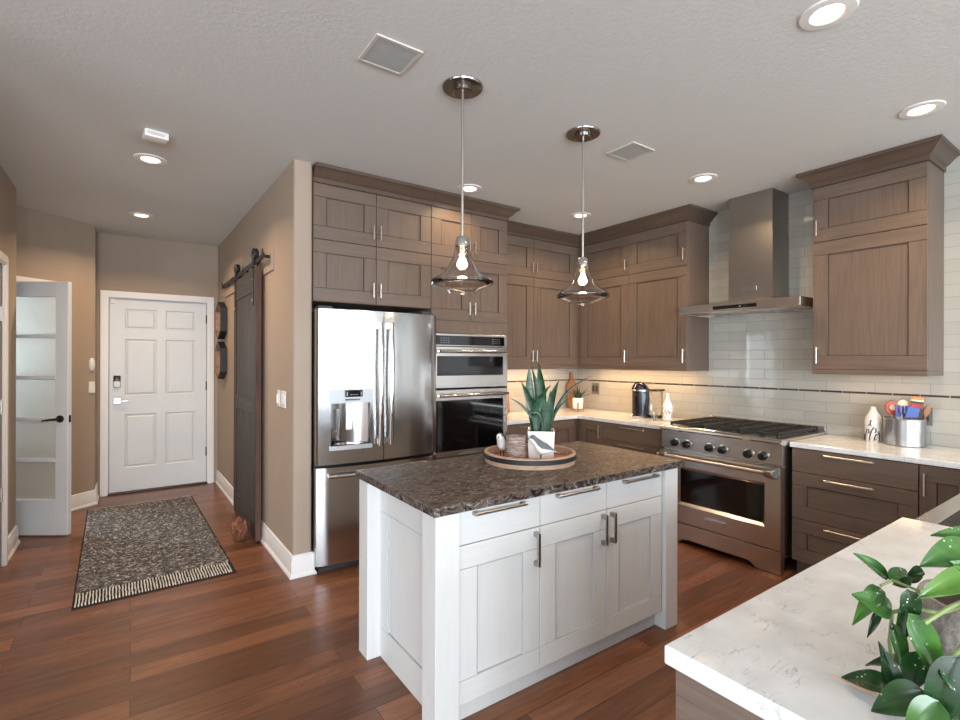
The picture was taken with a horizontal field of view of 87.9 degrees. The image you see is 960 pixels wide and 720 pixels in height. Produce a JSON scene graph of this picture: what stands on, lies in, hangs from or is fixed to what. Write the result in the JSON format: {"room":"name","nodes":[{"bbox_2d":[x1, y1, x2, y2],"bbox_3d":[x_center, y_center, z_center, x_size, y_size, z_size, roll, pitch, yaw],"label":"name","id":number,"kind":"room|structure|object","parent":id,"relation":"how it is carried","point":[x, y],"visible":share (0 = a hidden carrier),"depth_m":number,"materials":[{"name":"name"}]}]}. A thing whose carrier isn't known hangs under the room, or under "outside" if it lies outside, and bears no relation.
{"room":"kitchen","nodes":[
{"label":"kitchen","id":0,"kind":"room"},
{"bbox_2d":[0,165,15,566],"bbox_3d":[-2.955,0.052,2.796,0.130,2.830,2.770,0,0,-35],"label":"wall","id":1,"kind":"structure","parent":0,"point":[7,188],"depth_m":3.78,"materials":[{"name":"beige paint"}]},
{"bbox_2d":[0,307,2,501],"bbox_3d":[-3.134,0.395,3.187,0.123,2.120,0.848,0,0,-35],"label":"door","id":2,"kind":"structure","parent":1,"relation":"in","point":[1,308],"depth_m":3.52,"materials":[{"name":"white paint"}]},
{"bbox_2d":[0,250,8,566],"bbox_3d":[-3.131,0.359,3.185,0.027,2.215,1.000,0,0,-35],"label":"trim","id":3,"kind":"structure","parent":1,"relation":"attached to","point":[4,260],"depth_m":3.54,"materials":[{"name":"white paint"}]},
{"bbox_2d":[8,525,20,560],"bbox_3d":[-3.621,1.391,3.773,0.146,0.150,0.461,0,0,-35],"label":"baseboard","id":4,"kind":"structure","parent":1,"relation":"attached to","point":[13,542],"depth_m":3.81,"materials":[{"name":"white paint"}]},
{"bbox_2d":[16,205,96,494],"bbox_3d":[-4.149,0.049,4.502,0.377,2.830,1.812,0,0,5],"label":"wall","id":5,"kind":"structure","parent":0,"point":[51,247],"depth_m":4.88,"materials":[{"name":"beige paint"}]},
{"bbox_2d":[16,276,57,281],"bbox_3d":[-4.065,0.362,4.427,0.027,2.205,0.790,0,0,15],"label":"trim","id":6,"kind":"structure","parent":5,"relation":"attached to","point":[18,278],"depth_m":4.46,"materials":[{"name":"white paint"}]},
{"bbox_2d":[16,281,71,534],"bbox_3d":[-3.792,0.401,4.122,0.750,2.105,0.099,0,0,0],"label":"door","id":7,"kind":"structure","parent":5,"relation":"in","point":[43,309],"depth_m":4.15,"materials":[{"name":"white paint"}]},
{"bbox_2d":[71,483,98,511],"bbox_3d":[-3.967,1.390,5.086,0.149,0.150,0.544,0,0,-14],"label":"baseboard","id":8,"kind":"structure","parent":5,"relation":"attached to","point":[89,498],"depth_m":4.95,"materials":[{"name":"white paint"}]},
{"bbox_2d":[89,381,94,392],"bbox_3d":[-3.911,0.275,5.017,0.011,0.116,0.060,0,0,15],"label":"wall switch","id":9,"kind":"object","parent":5,"relation":"attached to","point":[91,384],"visible":1,"depth_m":5.02,"materials":[{"name":"white plastic"}]},
{"bbox_2d":[89,358,94,370],"bbox_3d":[-3.904,0.045,5.015,0.025,0.130,0.050,0,0,15],"label":"door chime","id":10,"kind":"object","parent":5,"relation":"attached to","point":[91,361],"visible":1,"depth_m":5.00,"materials":[{"name":"white plastic"}]},
{"bbox_2d":[96,232,217,495],"bbox_3d":[-3.652,0.051,5.739,1.446,2.830,0.150,0,0,-35],"label":"wall","id":11,"kind":"structure","parent":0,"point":[124,263],"depth_m":5.64,"materials":[{"name":"beige paint"}]},
{"bbox_2d":[100,290,213,496],"bbox_3d":[-3.627,0.358,5.647,1.086,2.215,0.027,0,0,-35],"label":"door frame","id":12,"kind":"structure","parent":11,"relation":"attached to","point":[105,295],"depth_m":5.42,"materials":[{"name":"white paint"}]},
{"bbox_2d":[108,298,206,492],"bbox_3d":[-3.682,0.383,5.725,0.958,2.133,0.038,0,0,-35],"label":"door frame","id":13,"kind":"structure","parent":11,"relation":"attached to","point":[109,298],"depth_m":5.98,"materials":[{"name":"white paint"}]},
{"bbox_2d":[109,298,206,492],"bbox_3d":[-3.636,0.388,5.666,0.934,2.115,0.101,0,0,-35],"label":"door","id":14,"kind":"structure","parent":11,"relation":"attached to","point":[158,383],"depth_m":5.65,"materials":[{"name":"white paint"}]},
{"bbox_2d":[217,160,311,554],"bbox_3d":[-2.157,0.054,4.716,0.171,2.830,3.240,0,0,-35],"label":"wall","id":15,"kind":"structure","parent":0,"point":[280,221],"depth_m":3.58,"materials":[{"name":"beige paint"}]},
{"bbox_2d":[215,341,226,378],"bbox_3d":[-2.910,0.002,5.592,0.065,0.420,0.410,0,0,-35],"label":"frame","id":16,"kind":"object","parent":15,"relation":"attached to","point":[220,350],"visible":1,"depth_m":5.49,"materials":[{"name":"metal"}]},
{"bbox_2d":[215,302,226,338],"bbox_3d":[-2.909,-0.443,5.592,0.065,0.420,0.410,0,0,-35],"label":"frame","id":17,"kind":"object","parent":15,"relation":"attached to","point":[221,309],"visible":1,"depth_m":5.48,"materials":[{"name":"wood"}]},
{"bbox_2d":[233,248,261,541],"bbox_3d":[-2.082,0.268,4.420,0.054,2.373,1.041,0,0,-35],"label":"barn door","id":18,"kind":"structure","parent":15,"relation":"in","point":[247,290],"depth_m":4.27,"materials":[{"name":"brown wood"}]},
{"bbox_2d":[224,250,273,297],"bbox_3d":[-2.216,-0.766,4.682,0.012,0.150,2.185,0,0,-36],"label":"header board","id":19,"kind":"object","parent":15,"relation":"attached to","point":[267,264],"visible":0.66,"depth_m":4.03,"materials":[{"name":"beige paint"}]},
{"bbox_2d":[222,248,269,288],"bbox_3d":[-2.234,-0.817,4.667,0.062,0.072,2.090,0,0,-35],"label":"barn door track","id":20,"kind":"object","parent":19,"relation":"attached to","point":[262,256],"visible":0.97,"depth_m":4.36,"materials":[{"name":"metal"}]},
{"bbox_2d":[215,470,316,579],"bbox_3d":[-2.149,1.394,4.700,0.178,0.150,3.256,0,0,-36],"label":"baseboard","id":21,"kind":"structure","parent":15,"relation":"attached to","point":[300,565],"depth_m":3.55,"materials":[{"name":"white paint"}]},
{"bbox_2d":[276,390,280,406],"bbox_3d":[-1.483,0.281,3.656,0.020,0.120,0.072,0,0,-35],"label":"light switch","id":22,"kind":"object","parent":15,"relation":"attached to","point":[278,395],"visible":1,"depth_m":3.65,"materials":[{"name":"white plastic"}]},
{"bbox_2d":[281,391,285,407],"bbox_3d":[-1.404,0.281,3.553,0.013,0.120,0.116,0,0,-35],"label":"light switch","id":23,"kind":"object","parent":15,"relation":"attached to","point":[283,393],"visible":1,"depth_m":3.52,"materials":[{"name":"white plastic"}]},
{"bbox_2d":[0,482,799,719],"bbox_3d":[-1.254,1.512,1.261,9.800,0.080,12.900,0,0,-35],"label":"floor","id":24,"kind":"structure","parent":0,"point":[253,642],"depth_m":2.55,"materials":[{"name":"brown wood"}]},
{"bbox_2d":[71,496,236,609],"bbox_3d":[-2.748,1.456,4.139,0.886,0.021,2.380,0,0,-37],"label":"rug","id":25,"kind":"object","parent":24,"relation":"on","point":[129,550],"visible":1,"depth_m":3.77,"materials":[{"name":"grey fabric"}]},
{"bbox_2d":[107,481,207,495],"bbox_3d":[-3.659,1.458,5.687,0.956,0.016,0.130,0,0,-35],"label":"threshold","id":26,"kind":"object","parent":24,"relation":"on","point":[205,482],"depth_m":5.62,"materials":[{"name":"brown wood"}]},
{"bbox_2d":[230,516,249,540],"bbox_3d":[-1.960,1.376,4.073,0.143,0.186,0.179,0,0,-35],"label":"doorstop","id":27,"kind":"object","parent":24,"relation":"on","point":[239,531],"visible":1,"depth_m":4.03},
{"bbox_2d":[311,305,435,572],"bbox_3d":[-0.910,0.548,3.927,0.951,1.850,0.865,0,0,-35],"label":"refrigerator","id":28,"kind":"object","parent":24,"relation":"on","point":[374,372],"visible":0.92,"depth_m":3.55,"materials":[{"name":"metal"}]},
{"bbox_2d":[409,189,519,459],"bbox_3d":[-0.223,0.061,4.513,0.856,2.828,0.787,0,0,-35],"label":"oven tower","id":29,"kind":"object","parent":24,"relation":"on","point":[484,312],"visible":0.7,"depth_m":4.24,"materials":[{"name":"brown wood"}]},
{"bbox_2d":[432,387,508,457],"bbox_3d":[-0.194,0.519,4.399,0.750,0.546,0.573,0,0,-35],"label":"wall oven","id":30,"kind":"object","parent":29,"relation":"in","point":[469,420],"visible":0.8,"depth_m":4.20,"materials":[{"name":"metal"}]},
{"bbox_2d":[436,333,508,387],"bbox_3d":[-0.193,0.006,4.399,0.750,0.447,0.573,0,0,-35],"label":"microwave oven","id":31,"kind":"object","parent":29,"relation":"in","point":[462,360],"visible":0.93,"depth_m":4.20,"materials":[{"name":"metal"}]},
{"bbox_2d":[359,468,677,719],"bbox_3d":[0.249,1.038,2.651,1.555,0.876,0.787,0,0,-35],"label":"kitchen island","id":32,"kind":"object","parent":24,"relation":"on","point":[471,610],"visible":0.89,"depth_m":2.27,"materials":[{"name":"white wood"}]},
{"bbox_2d":[355,441,684,517],"bbox_3d":[0.260,0.580,2.668,1.622,0.036,0.804,0,0,-35],"label":"island countertop","id":33,"kind":"structure","parent":32,"relation":"on","point":[437,488],"depth_m":2.38,"materials":[{"name":"stone"}]},
{"bbox_2d":[484,443,576,470],"bbox_3d":[0.278,0.532,2.777,0.514,0.057,0.514,0,0,-35],"label":"round tray","id":34,"kind":"object","parent":33,"relation":"on","point":[566,457],"visible":0.75,"depth_m":2.58,"materials":[{"name":"brown wood"}]},
{"bbox_2d":[496,433,505,455],"bbox_3d":[0.129,0.478,2.843,0.060,0.137,0.178,0,0,20],"label":"bird figurine","id":35,"kind":"object","parent":34,"relation":"on","point":[501,441],"visible":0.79,"depth_m":2.80,"materials":[{"name":"white ceramic"}]},
{"bbox_2d":[506,435,525,457],"bbox_3d":[0.197,0.483,2.744,0.111,0.128,0.111,0,0,-35],"label":"candle jar","id":36,"kind":"object","parent":34,"relation":"on","point":[515,444],"visible":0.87,"depth_m":2.70,"materials":[{"name":"brown"}]},
{"bbox_2d":[527,435,558,458],"bbox_3d":[0.338,0.477,2.697,0.182,0.141,0.061,0,0,12],"label":"bird figurine","id":37,"kind":"object","parent":34,"relation":"on","point":[541,447],"visible":0.89,"depth_m":2.68,"materials":[{"name":"white ceramic"}]},
{"bbox_2d":[510,363,589,458],"bbox_3d":[0.403,0.282,2.829,0.469,0.531,0.148,0,0,6],"label":"snake plant","id":38,"kind":"object","parent":34,"relation":"on","point":[541,413],"visible":0.98,"depth_m":2.81,"materials":[{"name":"green plant"}]},
{"bbox_2d":[507,423,530,442],"bbox_3d":[0.269,1.038,4.947,0.600,0.876,0.643,0,0,-35],"label":"base cabinet","id":39,"kind":"object","parent":24,"relation":"on","point":[515,429],"visible":0.06,"depth_m":4.65,"materials":[{"name":"brown wood"}]},
{"bbox_2d":[552,419,576,443],"bbox_3d":[0.672,1.039,5.248,0.398,0.876,0.613,0,0,-35],"label":"base cabinet","id":40,"kind":"object","parent":24,"relation":"on","point":[565,430],"visible":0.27,"depth_m":5.01,"materials":[{"name":"brown wood"}]},
{"bbox_2d":[577,419,602,444],"bbox_3d":[1.331,1.040,5.146,0.663,0.876,0.350,0,0,-35],"label":"base cabinet","id":41,"kind":"object","parent":24,"relation":"on","point":[590,431],"visible":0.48,"depth_m":4.96,"materials":[{"name":"brown wood"}]},
{"bbox_2d":[603,422,663,454],"bbox_3d":[1.632,1.041,4.716,0.663,0.876,0.697,0,0,-35],"label":"base cabinet","id":42,"kind":"object","parent":24,"relation":"on","point":[634,438],"visible":0.29,"depth_m":4.53,"materials":[{"name":"brown wood"}]},
{"bbox_2d":[507,408,685,429],"bbox_3d":[0.975,0.581,4.825,1.621,0.034,1.656,0,0,-35],"label":"countertop","id":43,"kind":"structure","parent":42,"relation":"on","point":[519,417],"depth_m":4.90,"materials":[{"name":"white stone"}]},
{"bbox_2d":[507,395,509,412],"bbox_3d":[0.223,0.414,5.257,0.200,0.289,0.062,0,0,-35],"label":"cutting board","id":44,"kind":"object","parent":43,"relation":"on","point":[508,405],"visible":0.07,"depth_m":5.29,"materials":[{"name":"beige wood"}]},
{"bbox_2d":[567,372,577,407],"bbox_3d":[1.089,0.353,5.859,0.170,0.418,0.076,0,0,-35],"label":"cutting board","id":45,"kind":"object","parent":43,"relation":"on","point":[571,382],"visible":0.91,"depth_m":5.83,"materials":[{"name":"beige wood"}]},
{"bbox_2d":[569,386,587,411],"bbox_3d":[1.070,0.425,5.457,0.252,0.278,0.193,0,0,19],"label":"succulent","id":46,"kind":"object","parent":43,"relation":"on","point":[577,404],"visible":0.96,"depth_m":5.43,"materials":[{"name":"white ceramic"}]},
{"bbox_2d":[629,381,664,418],"bbox_3d":[1.614,0.387,4.878,0.265,0.354,0.275,0,0,-35],"label":"coffee machine","id":47,"kind":"object","parent":43,"relation":"on","point":[645,400],"visible":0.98,"depth_m":4.84,"materials":[{"name":"black plastic"}]},
{"bbox_2d":[629,415,642,417],"bbox_3d":[1.532,0.552,4.878,0.132,0.022,0.132,0,0,-35],"label":"drip tray","id":48,"kind":"object","parent":47,"relation":"on","point":[631,416],"depth_m":4.84,"materials":[{"name":"silver metal"}]},
{"bbox_2d":[651,412,657,420],"bbox_3d":[1.635,0.527,4.670,0.058,0.075,0.058,0,0,-35],"label":"drinking glass","id":49,"kind":"object","parent":43,"relation":"on","point":[653,414],"visible":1,"depth_m":4.65,"materials":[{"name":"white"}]},
{"bbox_2d":[662,393,672,420],"bbox_3d":[1.748,0.438,4.648,0.092,0.254,0.092,0,0,-35],"label":"bottle","id":50,"kind":"object","parent":43,"relation":"on","point":[667,408],"visible":1,"depth_m":4.61,"materials":[{"name":"white ceramic"}]},
{"bbox_2d":[676,670,762,719],"bbox_3d":[1.137,1.042,1.115,1.399,0.873,0.638,0,0,-35],"label":"base cabinet","id":51,"kind":"object","parent":24,"relation":"on","point":[694,700],"visible":0.15,"depth_m":0.93,"materials":[{"name":"brown wood"}]},
{"bbox_2d":[664,517,949,719],"bbox_3d":[2.056,0.585,1.630,3.517,0.038,1.007,0,0,-35],"label":"countertop","id":52,"kind":"structure","parent":51,"relation":"on","point":[773,655],"depth_m":1.00,"materials":[{"name":"white stone"}]},
{"bbox_2d":[830,526,959,719],"bbox_3d":[0.799,0.406,0.827,0.399,0.317,0.216,0,0,-19],"label":"potted plant","id":53,"kind":"object","parent":52,"relation":"on","point":[929,615],"visible":1,"depth_m":0.77,"materials":[{"name":"plant"}]},
{"bbox_2d":[914,494,959,526],"bbox_3d":[2.017,0.739,1.803,0.816,0.262,0.576,0,0,-35],"label":"sink","id":54,"kind":"object","parent":52,"relation":"in","point":[947,513],"visible":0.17,"depth_m":1.99,"materials":[{"name":"metal"}]},
{"bbox_2d":[915,579,959,655],"bbox_3d":[0.882,0.490,0.857,0.212,0.145,0.212,0,0,-35],"label":"stone pot","id":55,"kind":"object","parent":52,"relation":"on","point":[947,626],"depth_m":0.84,"materials":[{"name":"grey stone"}]},
{"bbox_2d":[656,415,826,575],"bbox_3d":[2.053,0.994,3.977,0.820,0.972,0.955,0,0,-35],"label":"gas range","id":56,"kind":"object","parent":24,"relation":"on","point":[734,484],"visible":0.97,"depth_m":3.69,"materials":[{"name":"metal"}]},
{"bbox_2d":[792,447,919,571],"bbox_3d":[2.596,1.044,3.341,0.663,0.876,0.678,0,0,-35],"label":"base cabinet","id":57,"kind":"object","parent":24,"relation":"on","point":[839,500],"visible":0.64,"depth_m":3.21,"materials":[{"name":"brown wood"}]},
{"bbox_2d":[790,434,959,468],"bbox_3d":[2.674,0.585,3.251,0.644,0.034,0.933,0,0,-35],"label":"countertop","id":58,"kind":"structure","parent":57,"relation":"on","point":[948,457],"depth_m":3.16,"materials":[{"name":"white stone"}]},
{"bbox_2d":[864,406,882,441],"bbox_3d":[2.748,0.447,3.480,0.104,0.242,0.100,0,0,-35],"label":"ceramic vase","id":59,"kind":"object","parent":58,"relation":"on","point":[873,422],"visible":1,"depth_m":3.45,"materials":[{"name":"white ceramic"}]},
{"bbox_2d":[883,416,926,447],"bbox_3d":[2.837,0.478,3.330,0.226,0.180,0.226,0,0,-35],"label":"utensil crock","id":60,"kind":"object","parent":58,"relation":"on","point":[905,432],"visible":0.94,"depth_m":3.25,"materials":[{"name":"metal"}]},
{"bbox_2d":[885,401,898,418],"bbox_3d":[2.786,0.415,3.358,0.094,0.278,0.015,0,0,16],"label":"slotted spoon","id":61,"kind":"object","parent":60,"relation":"in","point":[890,405],"visible":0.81,"depth_m":3.36,"materials":[{"name":"red plastic"}]},
{"bbox_2d":[895,405,907,418],"bbox_3d":[2.803,0.426,3.314,0.072,0.254,0.014,0,0,14],"label":"slotted turner","id":62,"kind":"object","parent":60,"relation":"in","point":[897,414],"visible":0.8,"depth_m":3.31,"materials":[{"name":"blue plastic"}]},
{"bbox_2d":[897,400,909,418],"bbox_3d":[2.850,0.410,3.353,0.078,0.286,0.026,0,0,15],"label":"wooden spoon","id":63,"kind":"object","parent":60,"relation":"in","point":[904,403],"visible":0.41,"depth_m":3.35,"materials":[{"name":"beige wood"}]},
{"bbox_2d":[905,406,919,419],"bbox_3d":[2.825,0.427,3.256,0.076,0.251,0.036,0,0,41],"label":"spatula","id":64,"kind":"object","parent":60,"relation":"in","point":[912,412],"visible":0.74,"depth_m":3.25,"materials":[{"name":"blue plastic"}]},
{"bbox_2d":[910,396,923,419],"bbox_3d":[2.906,0.397,3.313,0.078,0.312,0.016,0,0,20],"label":"spatula","id":65,"kind":"object","parent":60,"relation":"in","point":[918,403],"visible":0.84,"depth_m":3.31,"materials":[{"name":"multicoloured plastic"}]},
{"bbox_2d":[923,404,930,419],"bbox_3d":[2.899,0.421,3.259,0.076,0.266,0.022,0,0,45],"label":"wooden spoon","id":66,"kind":"object","parent":60,"relation":"in","point":[927,408],"visible":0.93,"depth_m":3.24,"materials":[{"name":"beige wood"}]},
{"bbox_2d":[919,464,959,516],"bbox_3d":[2.862,1.044,2.962,0.663,0.876,0.243,0,0,-35],"label":"base cabinet","id":67,"kind":"object","parent":24,"relation":"on","point":[938,485],"visible":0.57,"depth_m":2.83,"materials":[{"name":"brown wood"}]},
{"bbox_2d":[312,310,576,411],"bbox_3d":[-0.252,0.059,5.069,3.354,2.830,0.150,0,0,-35],"label":"wall","id":68,"kind":"structure","parent":0,"point":[515,389],"depth_m":5.59,"materials":[{"name":"beige tile"}]},
{"bbox_2d":[312,162,435,312],"bbox_3d":[-0.958,-0.884,3.996,0.941,0.942,0.787,0,0,-35],"label":"upper cabinet","id":69,"kind":"object","parent":68,"relation":"attached to","point":[371,234],"visible":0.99,"depth_m":3.71,"materials":[{"name":"brown wood"}]},
{"bbox_2d":[507,379,576,381],"bbox_3d":[0.516,0.234,5.512,1.574,0.013,0.007,0,0,-35],"label":"trim","id":70,"kind":"structure","parent":68,"relation":"attached to","point":[563,379],"depth_m":5.72,"materials":[{"name":"brown metal"}]},
{"bbox_2d":[507,221,579,369],"bbox_3d":[0.493,-0.628,5.234,1.288,1.446,0.428,0,0,-35],"label":"upper cabinet","id":71,"kind":"object","parent":68,"relation":"attached to","point":[542,328],"visible":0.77,"depth_m":5.16,"materials":[{"name":"brown wood"}]},
{"bbox_2d":[0,0,959,246],"bbox_3d":[-1.246,-1.408,1.261,9.800,0.100,12.900,0,0,-35],"label":"ceiling","id":72,"kind":"structure","parent":0,"point":[737,91],"depth_m":2.58,"materials":[{"name":"white paint"}]},
{"bbox_2d":[129,212,153,218],"bbox_3d":[-3.186,-1.359,4.686,0.196,0.008,0.196,0,0,-35],"label":"recessed light","id":73,"kind":"object","parent":72,"relation":"in","point":[135,214],"visible":1,"depth_m":4.68,"materials":[{"name":"white"}]},
{"bbox_2d":[133,153,166,164],"bbox_3d":[-2.232,-1.357,3.374,0.196,0.008,0.196,0,0,-35],"label":"recessed light","id":74,"kind":"object","parent":72,"relation":"in","point":[150,159],"visible":1,"depth_m":3.36,"materials":[{"name":"white plastic"}]},
{"bbox_2d":[142,128,168,144],"bbox_3d":[-1.943,-1.337,2.982,0.124,0.044,0.102,0,0,-43],"label":"smoke detector","id":75,"kind":"object","parent":72,"relation":"attached to","point":[150,135],"visible":1,"depth_m":2.96,"materials":[{"name":"white plastic"}]},
{"bbox_2d":[147,130,164,136],"bbox_3d":[-1.913,-1.337,2.942,0.090,0.018,0.003,0,0,-43],"label":"vent","id":76,"kind":"object","parent":75,"relation":"attached to","point":[148,131],"depth_m":2.94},
{"bbox_2d":[358,33,422,75],"bbox_3d":[-0.401,-1.353,2.215,0.216,0.007,0.216,0,0,-35],"label":"ceiling speaker","id":77,"kind":"object","parent":72,"relation":"attached to","point":[382,52],"visible":1,"depth_m":2.21,"materials":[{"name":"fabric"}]},
{"bbox_2d":[431,75,493,294],"bbox_3d":[-0.087,-0.843,2.471,0.312,1.024,0.312,0,0,-35],"label":"pendant light","id":78,"kind":"object","parent":72,"relation":"hanging from","point":[461,276],"visible":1,"depth_m":2.42,"materials":[{"name":"clear glass"}]},
{"bbox_2d":[455,236,468,244],"bbox_3d":[-0.088,-0.566,2.471,0.068,0.095,0.068,0,0,-35],"label":"socket","id":79,"kind":"object","parent":78,"relation":"attached to","point":[460,240],"depth_m":2.44,"materials":[{"name":"silver metal"}]},
{"bbox_2d":[457,184,481,192],"bbox_3d":[-0.084,-1.351,3.932,0.196,0.008,0.196,0,0,-35],"label":"recessed light","id":80,"kind":"object","parent":72,"relation":"in","point":[468,188],"visible":0.87,"depth_m":3.93,"materials":[{"name":"white plastic"}]},
{"bbox_2d":[570,212,590,218],"bbox_3d":[0.941,-1.349,4.656,0.196,0.008,0.196,0,0,-35],"label":"recessed light","id":81,"kind":"object","parent":72,"relation":"in","point":[578,215],"visible":0.92,"depth_m":4.65,"materials":[{"name":"white plastic"}]},
{"bbox_2d":[556,125,609,305],"bbox_3d":[0.614,-0.841,2.972,0.312,1.024,0.312,0,0,-35],"label":"pendant light","id":82,"kind":"object","parent":72,"relation":"hanging from","point":[582,290],"visible":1,"depth_m":2.92,"materials":[{"name":"silver"}]},
{"bbox_2d":[577,257,588,264],"bbox_3d":[0.613,-0.564,2.972,0.068,0.095,0.068,0,0,-35],"label":"socket","id":83,"kind":"object","parent":82,"relation":"attached to","point":[582,260],"depth_m":2.94,"materials":[{"name":"silver metal"}]},
{"bbox_2d":[606,141,654,161],"bbox_3d":[0.976,-1.349,3.230,0.216,0.007,0.216,0,0,-35],"label":"ceiling speaker","id":84,"kind":"object","parent":72,"relation":"attached to","point":[633,150],"visible":1,"depth_m":3.22,"materials":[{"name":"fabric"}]},
{"bbox_2d":[610,144,649,159],"bbox_3d":[0.976,-1.349,3.230,0.188,0.004,0.188,0,0,-35],"label":"grille","id":85,"kind":"object","parent":84,"relation":"attached to","point":[628,151],"depth_m":3.22,"materials":[{"name":"metal"}]},
{"bbox_2d":[689,173,717,182],"bbox_3d":[1.658,-1.347,3.699,0.196,0.008,0.196,0,0,-35],"label":"recessed light","id":86,"kind":"object","parent":72,"relation":"in","point":[707,177],"visible":1,"depth_m":3.69,"materials":[{"name":"white"}]},
{"bbox_2d":[798,0,858,29],"bbox_3d":[1.354,-1.347,1.939,0.196,0.008,0.196,0,0,-35],"label":"recessed light","id":87,"kind":"object","parent":72,"relation":"in","point":[830,13],"visible":1,"depth_m":1.94,"materials":[{"name":"white plastic"}]},
{"bbox_2d":[898,100,946,118],"bbox_3d":[2.375,-1.345,2.678,0.196,0.008,0.196,0,0,-35],"label":"recessed light","id":88,"kind":"object","parent":72,"relation":"in","point":[924,108],"visible":1,"depth_m":2.67,"materials":[{"name":"white plastic"}]},
{"bbox_2d":[573,397,582,408],"bbox_3d":[1.075,0.474,5.470,0.116,0.120,0.116,0,0,10],"label":"pot","id":89,"kind":"object","parent":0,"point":[577,401],"depth_m":5.42,"materials":[{"name":"white ceramic"}]},
{"bbox_2d":[577,155,959,447],"bbox_3d":[3.743,0.070,2.422,0.150,2.830,9.070,0,0,-35],"label":"wall","id":90,"kind":"structure","parent":0,"point":[768,350],"depth_m":4.04,"materials":[{"name":"white tile"}]},
{"bbox_2d":[592,383,598,393],"bbox_3d":[1.327,0.329,5.729,0.009,0.126,0.110,0,0,-35],"label":"outlet","id":91,"kind":"object","parent":90,"relation":"attached to","point":[595,386],"visible":1,"depth_m":5.72,"materials":[{"name":"beige plastic"}]},
{"bbox_2d":[576,204,717,370],"bbox_3d":[1.584,-0.625,4.997,0.428,1.446,1.412,0,0,-35],"label":"upper cabinet","id":92,"kind":"object","parent":90,"relation":"attached to","point":[652,266],"visible":0.89,"depth_m":4.72,"materials":[{"name":"brown wood"}]},
{"bbox_2d":[678,188,812,317],"bbox_3d":[2.196,-0.869,4.081,0.467,0.956,0.966,0,0,-35],"label":"range hood","id":93,"kind":"object","parent":90,"relation":"attached to","point":[758,221],"visible":0.95,"depth_m":4.00,"materials":[{"name":"metal"}]},
{"bbox_2d":[678,296,812,317],"bbox_3d":[2.195,-0.444,4.081,0.467,0.105,0.966,0,0,-35],"label":"hood","id":94,"kind":"object","parent":93,"relation":"attached to","point":[741,305],"depth_m":3.97,"materials":[{"name":"silver metal"}]},
{"bbox_2d":[577,379,959,397],"bbox_3d":[2.546,0.239,3.994,0.007,0.013,4.820,0,0,-35],"label":"trim","id":95,"kind":"structure","parent":90,"relation":"attached to","point":[577,379],"depth_m":3.97,"materials":[{"name":"brown metal"}]},
{"bbox_2d":[796,134,959,375],"bbox_3d":[2.695,-0.622,3.413,0.428,1.446,0.795,0,0,-35],"label":"upper cabinet","id":96,"kind":"object","parent":90,"relation":"attached to","point":[878,217],"visible":1,"depth_m":3.27,"materials":[{"name":"brown wood"}]},
{"bbox_2d":[919,407,932,425],"bbox_3d":[2.996,0.378,3.346,0.009,0.120,0.072,0,0,-35],"label":"outlet","id":97,"kind":"object","parent":90,"relation":"attached to","point":[929,417],"visible":0.49,"depth_m":3.33,"materials":[{"name":"white plastic"}]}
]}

